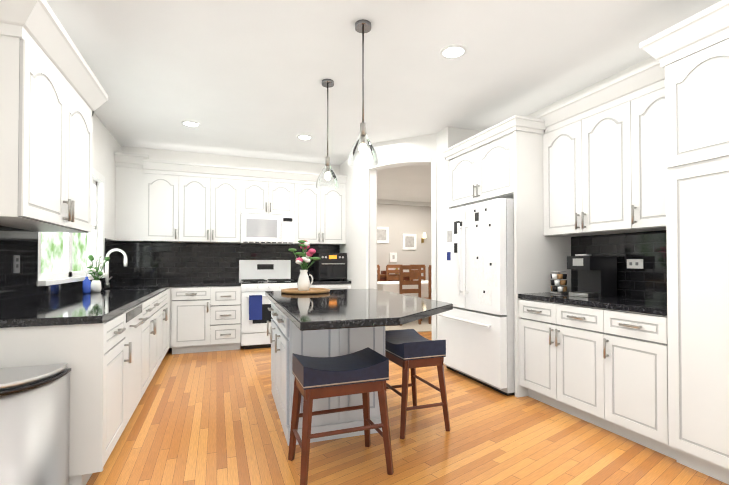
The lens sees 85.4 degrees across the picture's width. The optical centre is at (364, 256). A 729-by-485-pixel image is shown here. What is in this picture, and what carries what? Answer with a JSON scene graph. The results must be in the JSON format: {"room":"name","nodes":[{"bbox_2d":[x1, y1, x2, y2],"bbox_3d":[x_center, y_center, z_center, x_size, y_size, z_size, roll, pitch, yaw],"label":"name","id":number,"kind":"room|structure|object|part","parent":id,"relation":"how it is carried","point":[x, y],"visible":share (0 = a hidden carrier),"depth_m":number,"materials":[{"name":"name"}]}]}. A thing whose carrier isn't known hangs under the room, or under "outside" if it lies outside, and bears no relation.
{"room":"kitchen","nodes":[
{"label":"kitchen","id":0,"kind":"room"},
{"bbox_2d":[41,113,120,280],"bbox_3d":[-1.991,-0.179,1.598,0.140,2.800,8.380,0,-1,-21],"label":"wall","id":1,"kind":"structure","parent":0,"point":[106,145],"depth_m":4.75,"materials":[{"name":"paint"}]},
{"bbox_2d":[13,255,19,272],"bbox_3d":[-2.247,0.046,2.554,0.008,0.115,0.075,0,-1,-21],"label":"wall outlet","id":2,"kind":"object","parent":1,"relation":"attached to","point":[16,258],"depth_m":2.54,"materials":[{"name":"plastic"}]},
{"bbox_2d":[0,0,107,223],"bbox_3d":[-1.952,-0.714,2.352,0.450,1.050,1.250,0,-1,-21],"label":"upper cabinet","id":3,"kind":"object","parent":1,"relation":"attached to","point":[50,96],"depth_m":2.09,"materials":[{"name":"white wood"}]},
{"bbox_2d":[38,167,104,285],"bbox_3d":[-2.756,-0.361,3.717,0.190,1.170,1.850,0,-1,-21],"label":"window","id":4,"kind":"structure","parent":1,"relation":"in","point":[95,242],"depth_m":4.45,"materials":[{"name":"white wood"}]},
{"bbox_2d":[83,272,91,293],"bbox_3d":[-2.497,0.229,3.561,0.070,0.195,0.058,0,-1,-21],"label":"soap bottle","id":5,"kind":"object","parent":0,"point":[86,285],"visible":1,"depth_m":3.54,"materials":[{"name":"plastic"}]},
{"bbox_2d":[121,146,336,173],"bbox_3d":[-1.833,-0.120,6.056,3.260,2.800,0.140,0,-1,-21],"label":"wall","id":6,"kind":"structure","parent":0,"point":[155,154],"depth_m":5.92,"materials":[{"name":"paint"}]},
{"bbox_2d":[114,152,346,243],"bbox_3d":[-1.804,-0.769,5.773,3.124,1.130,0.419,0,-1,-21],"label":"upper cabinet","id":7,"kind":"object","parent":6,"relation":"attached to","point":[177,200],"depth_m":5.53,"materials":[{"name":"white wood"}]},
{"bbox_2d":[240,213,294,244],"bbox_3d":[-1.447,-0.408,5.877,0.759,0.420,0.424,0,-1,-21],"label":"microwave","id":8,"kind":"object","parent":7,"relation":"attached to","point":[267,229],"visible":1,"depth_m":5.72,"materials":[{"name":"white metal"}]},
{"bbox_2d":[240,240,299,342],"bbox_3d":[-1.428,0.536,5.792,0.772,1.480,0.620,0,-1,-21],"label":"backsplash","id":9,"kind":"structure","parent":0,"point":[251,251],"depth_m":6.11,"materials":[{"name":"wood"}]},
{"bbox_2d":[337,144,376,288],"bbox_3d":[-0.121,-0.122,5.933,0.140,2.800,1.250,0,-1,-21],"label":"wall","id":10,"kind":"structure","parent":0,"point":[355,246],"depth_m":5.63,"materials":[{"name":"paint"}]},
{"bbox_2d":[46,0,721,201],"bbox_3d":[1.319,-1.589,4.671,8.800,0.100,12.100,0,-1,-21],"label":"ceiling","id":11,"kind":"structure","parent":0,"point":[242,78],"depth_m":3.20,"materials":[{"name":"paint"}]},
{"bbox_2d":[181,121,199,126],"bbox_3d":[-2.003,-1.534,4.559,0.198,0.012,0.198,-1,-1,42],"label":"recessed light","id":12,"kind":"object","parent":11,"relation":"in","point":[190,123],"depth_m":4.55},
{"bbox_2d":[297,134,312,139],"bbox_3d":[-0.764,-1.527,5.044,0.198,0.012,0.198,-1,-1,42],"label":"recessed light","id":13,"kind":"object","parent":11,"relation":"in","point":[303,137],"depth_m":5.04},
{"bbox_2d":[316,79,339,189],"bbox_3d":[-0.325,-1.084,3.494,0.210,0.940,0.210,0,-1,-21],"label":"pendant light","id":14,"kind":"object","parent":11,"relation":"hanging from","point":[327,83],"visible":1,"depth_m":3.49,"materials":[{"name":"silver metal"}]},
{"bbox_3d":[-0.325,-0.722,3.489,0.210,0.215,0.210,0,-1,-21],"label":"lamp shade","id":15,"kind":"part","parent":14,"relation":"part of","materials":[{"name":"clear glass"}]},
{"bbox_3d":[-0.325,-0.714,3.489,0.056,0.073,0.053,0,-1,-21],"label":"bulb","id":16,"kind":"part","parent":14,"relation":"part of","materials":[{"name":"white glass"}]},
{"bbox_2d":[347,19,378,166],"bbox_3d":[-0.010,-1.095,2.651,0.210,0.940,0.210,0,-1,-21],"label":"pendant light","id":17,"kind":"object","parent":11,"relation":"hanging from","point":[362,26],"visible":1,"depth_m":2.65,"materials":[{"name":"silver metal"}]},
{"bbox_3d":[-0.010,-0.733,2.646,0.210,0.215,0.210,0,-1,-21],"label":"lamp shade","id":18,"kind":"part","parent":17,"relation":"part of","materials":[{"name":"clear glass"}]},
{"bbox_3d":[-0.010,-0.725,2.646,0.056,0.073,0.053,0,-1,-21],"label":"bulb","id":19,"kind":"part","parent":17,"relation":"part of","materials":[{"name":"white glass"}]},
{"bbox_2d":[440,44,466,58],"bbox_3d":[0.674,-1.554,2.998,0.198,0.012,0.198,-1,-1,42],"label":"recessed light","id":20,"kind":"object","parent":11,"relation":"in","point":[453,50],"depth_m":2.99,"materials":[{"name":"white plastic"}]},
{"bbox_2d":[367,133,435,288],"bbox_3d":[0.493,-0.132,5.167,0.963,2.800,0.140,0,-1,27],"label":"wall","id":21,"kind":"structure","parent":0,"point":[422,145],"depth_m":5.12,"materials":[{"name":"paint"}]},
{"bbox_2d":[366,156,436,339],"bbox_3d":[0.458,-0.008,5.096,0.963,2.550,0.015,0,-1,27],"label":"trim","id":22,"kind":"structure","parent":21,"relation":"attached to","point":[433,224],"depth_m":4.90,"materials":[{"name":"white wood"}]},
{"bbox_2d":[376,170,430,280],"bbox_3d":[1.666,-0.095,7.963,4.910,2.800,5.220,0,-1,-21],"label":"wall","id":23,"kind":"structure","parent":0,"point":[398,220],"depth_m":10.37,"materials":[{"name":"beige paint"}]},
{"bbox_2d":[377,227,388,242],"bbox_3d":[0.408,-0.567,10.117,0.460,0.420,0.031,0,-1,-21],"label":"picture frame","id":24,"kind":"object","parent":23,"relation":"attached to","point":[382,232],"depth_m":10.13,"materials":[{"name":"white wood"}]},
{"bbox_2d":[389,253,396,261],"bbox_3d":[0.746,0.004,10.236,0.200,0.240,0.031,0,-1,-21],"label":"picture frame","id":25,"kind":"object","parent":23,"relation":"attached to","point":[393,256],"depth_m":10.22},
{"bbox_2d":[377,199,430,206],"bbox_3d":[0.812,-1.415,10.261,4.630,0.100,0.070,0,-1,-21],"label":"crown molding","id":26,"kind":"structure","parent":23,"relation":"attached to","point":[397,202],"depth_m":10.30,"materials":[{"name":"beige wood"}]},
{"bbox_2d":[402,234,416,249],"bbox_3d":[1.186,-0.403,10.406,0.400,0.420,0.031,0,-1,-21],"label":"picture frame","id":27,"kind":"object","parent":23,"relation":"attached to","point":[409,241],"depth_m":10.39,"materials":[{"name":"white wood"}]},
{"bbox_2d":[421,233,425,242],"bbox_3d":[1.574,-0.512,10.482,0.090,0.260,0.163,0,-1,-21],"label":"wall sconce","id":28,"kind":"object","parent":23,"relation":"attached to","point":[424,236],"visible":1,"depth_m":10.48,"materials":[{"name":"gold metal"}]},
{"bbox_2d":[86,331,728,484],"bbox_3d":[1.319,1.301,4.633,8.800,0.080,12.100,0,-1,-21],"label":"floor","id":29,"kind":"structure","parent":0,"point":[206,418],"depth_m":2.62,"materials":[{"name":"brown wood"}]},
{"bbox_2d":[0,363,70,484],"bbox_3d":[-1.672,0.881,1.747,0.510,0.685,0.395,0,-1,-21],"label":"trash can","id":30,"kind":"object","parent":29,"relation":"on","point":[34,422],"visible":1,"depth_m":1.78,"materials":[{"name":"silver metal"}]},
{"bbox_2d":[0,204,127,484],"bbox_3d":[-1.796,0.490,2.235,0.675,1.480,0.530,0,-1,-21],"label":"base cabinet","id":31,"kind":"object","parent":29,"relation":"on","point":[58,323],"depth_m":2.21,"materials":[{"name":"white wood"}]},
{"bbox_2d":[128,220,143,421],"bbox_3d":[-1.995,0.497,2.768,0.675,1.480,0.608,0,-1,-21],"label":"base cabinet","id":32,"kind":"object","parent":29,"relation":"on","point":[135,231],"depth_m":3.14,"materials":[{"name":"white wood"}]},
{"bbox_2d":[144,228,159,392],"bbox_3d":[-2.267,0.506,3.494,0.675,1.480,0.941,0,-1,-21],"label":"base cabinet","id":33,"kind":"object","parent":29,"relation":"on","point":[151,239],"depth_m":3.97,"materials":[{"name":"white wood"}]},
{"bbox_2d":[87,255,109,291],"bbox_3d":[-2.501,0.153,3.714,0.193,0.350,0.162,0,-1,-21],"label":"potted plant","id":34,"kind":"object","parent":33,"relation":"on","point":[96,284],"visible":1,"depth_m":3.69,"materials":[{"name":"green plant"}]},
{"bbox_2d":[160,236,167,363],"bbox_3d":[-2.579,0.517,4.328,0.675,1.480,0.841,0,-1,-21],"label":"base cabinet","id":35,"kind":"object","parent":29,"relation":"on","point":[163,239],"depth_m":4.75,"materials":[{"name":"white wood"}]},
{"bbox_2d":[104,249,127,286],"bbox_3d":[-2.823,0.121,4.506,0.224,0.435,0.150,0,-1,-21],"label":"faucet","id":36,"kind":"object","parent":35,"relation":"on","point":[107,283],"visible":0.94,"depth_m":4.43,"materials":[{"name":"silver metal"}]},
{"bbox_2d":[168,240,171,348],"bbox_3d":[-2.768,0.524,4.832,0.675,1.480,0.235,0,-1,-21],"label":"base cabinet","id":37,"kind":"object","parent":29,"relation":"on","point":[169,241],"depth_m":5.08,"materials":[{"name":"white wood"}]},
{"bbox_2d":[172,240,211,353],"bbox_3d":[-2.366,0.532,5.441,0.464,1.480,0.620,0,-1,-21],"label":"base cabinet","id":38,"kind":"object","parent":29,"relation":"on","point":[191,259],"depth_m":5.21,"materials":[{"name":"white wood"}]},
{"bbox_2d":[212,240,243,350],"bbox_3d":[-1.969,0.534,5.589,0.384,1.480,0.620,0,-1,-21],"label":"base cabinet","id":39,"kind":"object","parent":29,"relation":"on","point":[226,254],"depth_m":5.35,"materials":[{"name":"white wood"}]},
{"bbox_2d":[239,260,296,349],"bbox_3d":[-1.410,0.658,5.744,0.762,1.235,0.676,0,-1,-21],"label":"range","id":40,"kind":"object","parent":29,"relation":"on","point":[258,279],"visible":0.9,"depth_m":5.47,"materials":[{"name":"white metal"}]},
{"bbox_2d":[249,295,261,319],"bbox_3d":[-1.482,0.686,5.375,0.170,0.330,0.036,0,-1,-21],"label":"dish towel","id":41,"kind":"object","parent":40,"relation":"hanging from","point":[255,301],"depth_m":5.36,"materials":[{"name":"blue fabric"}]},
{"bbox_2d":[300,240,350,289],"bbox_3d":[-0.687,0.540,6.069,0.810,1.480,0.620,0,-1,-21],"label":"base cabinet","id":42,"kind":"object","parent":29,"relation":"on","point":[314,244],"depth_m":6.07,"materials":[{"name":"wood"}]},
{"bbox_2d":[313,253,346,280],"bbox_3d":[-0.538,0.150,6.167,0.445,0.420,0.413,0,-1,-21],"label":"toaster oven","id":43,"kind":"object","parent":42,"relation":"on","point":[329,266],"visible":1,"depth_m":6.01,"materials":[{"name":"black plastic"}]},
{"bbox_2d":[267,297,384,445],"bbox_3d":[-0.375,0.798,3.227,0.743,0.890,1.153,0,-1,-19],"label":"kitchen island","id":44,"kind":"object","parent":29,"relation":"on","point":[285,340],"depth_m":2.70,"materials":[{"name":"grey wood"}]},
{"bbox_2d":[265,289,452,332],"bbox_3d":[-0.101,0.329,2.919,1.080,0.040,2.040,0,-1,-19],"label":"island countertop","id":45,"kind":"structure","parent":44,"relation":"on","point":[337,308],"depth_m":2.36,"materials":[{"name":"black stone"}]},
{"bbox_2d":[281,288,329,293],"bbox_3d":[-0.525,0.302,3.526,0.430,0.028,0.430,0,-1,-19],"label":"tray","id":46,"kind":"object","parent":45,"relation":"on","point":[310,291],"visible":0.92,"depth_m":3.39,"materials":[{"name":"brown wood"}]},
{"bbox_2d":[289,240,320,290],"bbox_3d":[-0.542,0.074,3.541,0.306,0.459,0.228,0,-1,-19],"label":"jug","id":47,"kind":"object","parent":46,"relation":"on","point":[304,283],"visible":1,"depth_m":3.47,"materials":[{"name":"white ceramic"}]},
{"bbox_2d":[288,347,393,484],"bbox_3d":[-0.149,0.908,2.327,0.538,0.649,0.398,0,-1,-21],"label":"bar stool","id":48,"kind":"object","parent":29,"relation":"on","point":[365,372],"visible":1,"depth_m":2.23,"materials":[{"name":"brown wood"}]},
{"bbox_2d":[385,316,431,331],"bbox_3d":[1.384,1.308,8.698,4.570,0.012,3.270,0,-1,-21],"label":"floor carpet","id":49,"kind":"object","parent":29,"relation":"on","point":[424,326],"depth_m":7.31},
{"bbox_2d":[377,265,379,280],"bbox_3d":[0.220,0.744,9.234,0.440,1.130,0.415,0,-1,-21],"label":"dining chair","id":50,"kind":"object","parent":49,"relation":"on","point":[378,272],"visible":0.19,"depth_m":9.46,"materials":[{"name":"brown wood"}]},
{"bbox_2d":[386,265,402,280],"bbox_3d":[0.800,0.747,9.451,0.440,1.130,0.415,0,-1,-21],"label":"dining chair","id":51,"kind":"object","parent":49,"relation":"on","point":[392,271],"visible":0.29,"depth_m":9.59,"materials":[{"name":"brown wood"}]},
{"bbox_2d":[377,274,412,280],"bbox_3d":[0.489,0.874,9.854,1.440,0.888,0.510,0,-1,-21],"label":"buffet","id":52,"kind":"object","parent":49,"relation":"on","point":[383,277],"visible":0.1,"depth_m":9.67,"materials":[{"name":"brown wood"}]},
{"bbox_2d":[377,280,431,297],"bbox_3d":[1.094,0.925,8.664,1.968,0.754,1.108,0,-1,-21],"label":"dining table","id":53,"kind":"object","parent":49,"relation":"on","point":[390,286],"visible":0.12,"depth_m":8.04,"materials":[{"name":"white wood"}]},
{"bbox_2d":[399,265,420,325],"bbox_3d":[0.807,0.724,7.665,0.440,1.130,0.415,0,-1,-21],"label":"dining chair","id":54,"kind":"object","parent":49,"relation":"on","point":[402,274],"visible":0.6,"depth_m":7.48,"materials":[{"name":"brown wood"}]},
{"bbox_2d":[409,265,425,280],"bbox_3d":[1.381,0.750,9.668,0.440,1.130,0.415,0,-1,-21],"label":"dining chair","id":55,"kind":"object","parent":49,"relation":"on","point":[423,271],"visible":0.27,"depth_m":9.87,"materials":[{"name":"brown wood"}]},
{"bbox_2d":[421,265,431,323],"bbox_3d":[1.387,0.727,7.883,0.440,1.130,0.415,0,-1,-21],"label":"dining chair","id":56,"kind":"object","parent":49,"relation":"on","point":[429,289],"visible":0.31,"depth_m":7.63,"materials":[{"name":"brown wood"}]},
{"bbox_2d":[385,329,449,438],"bbox_3d":[0.340,0.916,2.990,0.398,0.649,0.538,0,-1,-21],"label":"bar stool","id":57,"kind":"object","parent":29,"relation":"on","point":[406,350],"visible":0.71,"depth_m":2.80,"materials":[{"name":"brown wood"}]},
{"bbox_2d":[438,198,514,395],"bbox_3d":[1.355,0.367,4.122,0.834,1.775,1.045,0,-1,-21],"label":"fridge","id":58,"kind":"object","parent":29,"relation":"on","point":[476,271],"visible":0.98,"depth_m":3.78,"materials":[{"name":"white metal"}]},
{"bbox_2d":[442,115,543,397],"bbox_3d":[1.448,0.009,4.130,0.717,2.490,1.195,0,-1,-21],"label":"tall cabinet","id":59,"kind":"object","parent":29,"relation":"on","point":[511,166],"depth_m":3.62,"materials":[{"name":"white wood"}]},
{"bbox_2d":[524,300,599,426],"bbox_3d":[1.818,0.803,3.243,0.638,0.880,0.823,0,-1,-21],"label":"base cabinet","id":60,"kind":"object","parent":29,"relation":"on","point":[562,345],"depth_m":3.07,"materials":[{"name":"white wood"}]},
{"bbox_2d":[552,224,599,311],"bbox_3d":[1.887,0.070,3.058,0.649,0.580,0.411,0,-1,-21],"label":"backsplash","id":61,"kind":"structure","parent":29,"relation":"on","point":[572,240],"depth_m":3.55,"materials":[{"name":"black tile"}]},
{"bbox_2d":[600,220,635,315],"bbox_3d":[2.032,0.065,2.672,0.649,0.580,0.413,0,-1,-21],"label":"backsplash","id":62,"kind":"structure","parent":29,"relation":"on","point":[617,237],"depth_m":3.20,"materials":[{"name":"black tile"}]},
{"bbox_2d":[600,312,639,443],"bbox_3d":[2.035,0.795,2.664,0.638,0.880,0.413,0,-1,-21],"label":"base cabinet","id":63,"kind":"object","parent":29,"relation":"on","point":[619,378],"depth_m":2.65,"materials":[{"name":"white wood"}]},
{"bbox_2d":[636,0,728,483],"bbox_3d":[2.217,-0.048,2.061,0.727,2.550,1.040,0,-1,-21],"label":"tall cabinet","id":64,"kind":"object","parent":29,"relation":"on","point":[682,96],"depth_m":2.25,"materials":[{"name":"white wood"}]},
{"bbox_2d":[436,127,492,339],"bbox_3d":[1.222,-0.136,4.868,0.610,2.800,0.265,0,-1,-21],"label":"wall","id":65,"kind":"structure","parent":0,"point":[447,137],"depth_m":4.77,"materials":[{"name":"paint"}]},
{"bbox_2d":[524,228,551,303],"bbox_3d":[1.743,0.076,3.443,0.649,0.580,0.412,0,-1,-21],"label":"wall","id":66,"kind":"structure","parent":0,"point":[538,242],"depth_m":3.60,"materials":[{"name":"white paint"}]},
{"bbox_2d":[550,271,567,293],"bbox_3d":[1.736,0.226,3.532,0.140,0.200,0.140,0,-1,-21],"label":"pod carousel","id":67,"kind":"object","parent":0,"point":[559,288],"visible":1,"depth_m":3.49,"materials":[{"name":"silver metal"}]},
{"bbox_2d":[493,57,656,140],"bbox_3d":[2.598,-0.170,2.290,0.140,2.800,6.460,0,-1,-21],"label":"wall","id":68,"kind":"structure","parent":0,"point":[534,115],"depth_m":3.55,"materials":[{"name":"paint"}]},
{"bbox_2d":[537,70,635,227],"bbox_3d":[1.993,-0.754,3.108,0.420,1.110,1.236,0,-1,-21],"label":"upper cabinet","id":69,"kind":"object","parent":68,"relation":"attached to","point":[634,164],"depth_m":3.16,"materials":[{"name":"white wood"}]},
{"bbox_2d":[627,259,642,268],"bbox_3d":[2.167,0.054,3.166,0.008,0.075,0.130,0,-1,-21],"label":"wall outlet","id":70,"kind":"object","parent":68,"relation":"attached to","point":[635,263],"depth_m":3.16,"materials":[{"name":"plastic"}]},
{"bbox_2d":[567,254,616,296],"bbox_3d":[1.884,0.150,3.279,0.302,0.345,0.220,0,-1,-21],"label":"coffee maker","id":71,"kind":"object","parent":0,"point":[597,276],"visible":1,"depth_m":3.20,"materials":[{"name":"black plastic"}]},
{"label":"outside","id":72,"kind":"structure","parent":0,"visible":0},
{"bbox_2d":[41,232,86,272],"bbox_3d":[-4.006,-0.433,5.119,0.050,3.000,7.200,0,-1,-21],"label":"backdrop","id":73,"kind":"structure","parent":72,"point":[52,249],"depth_m":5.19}
]}

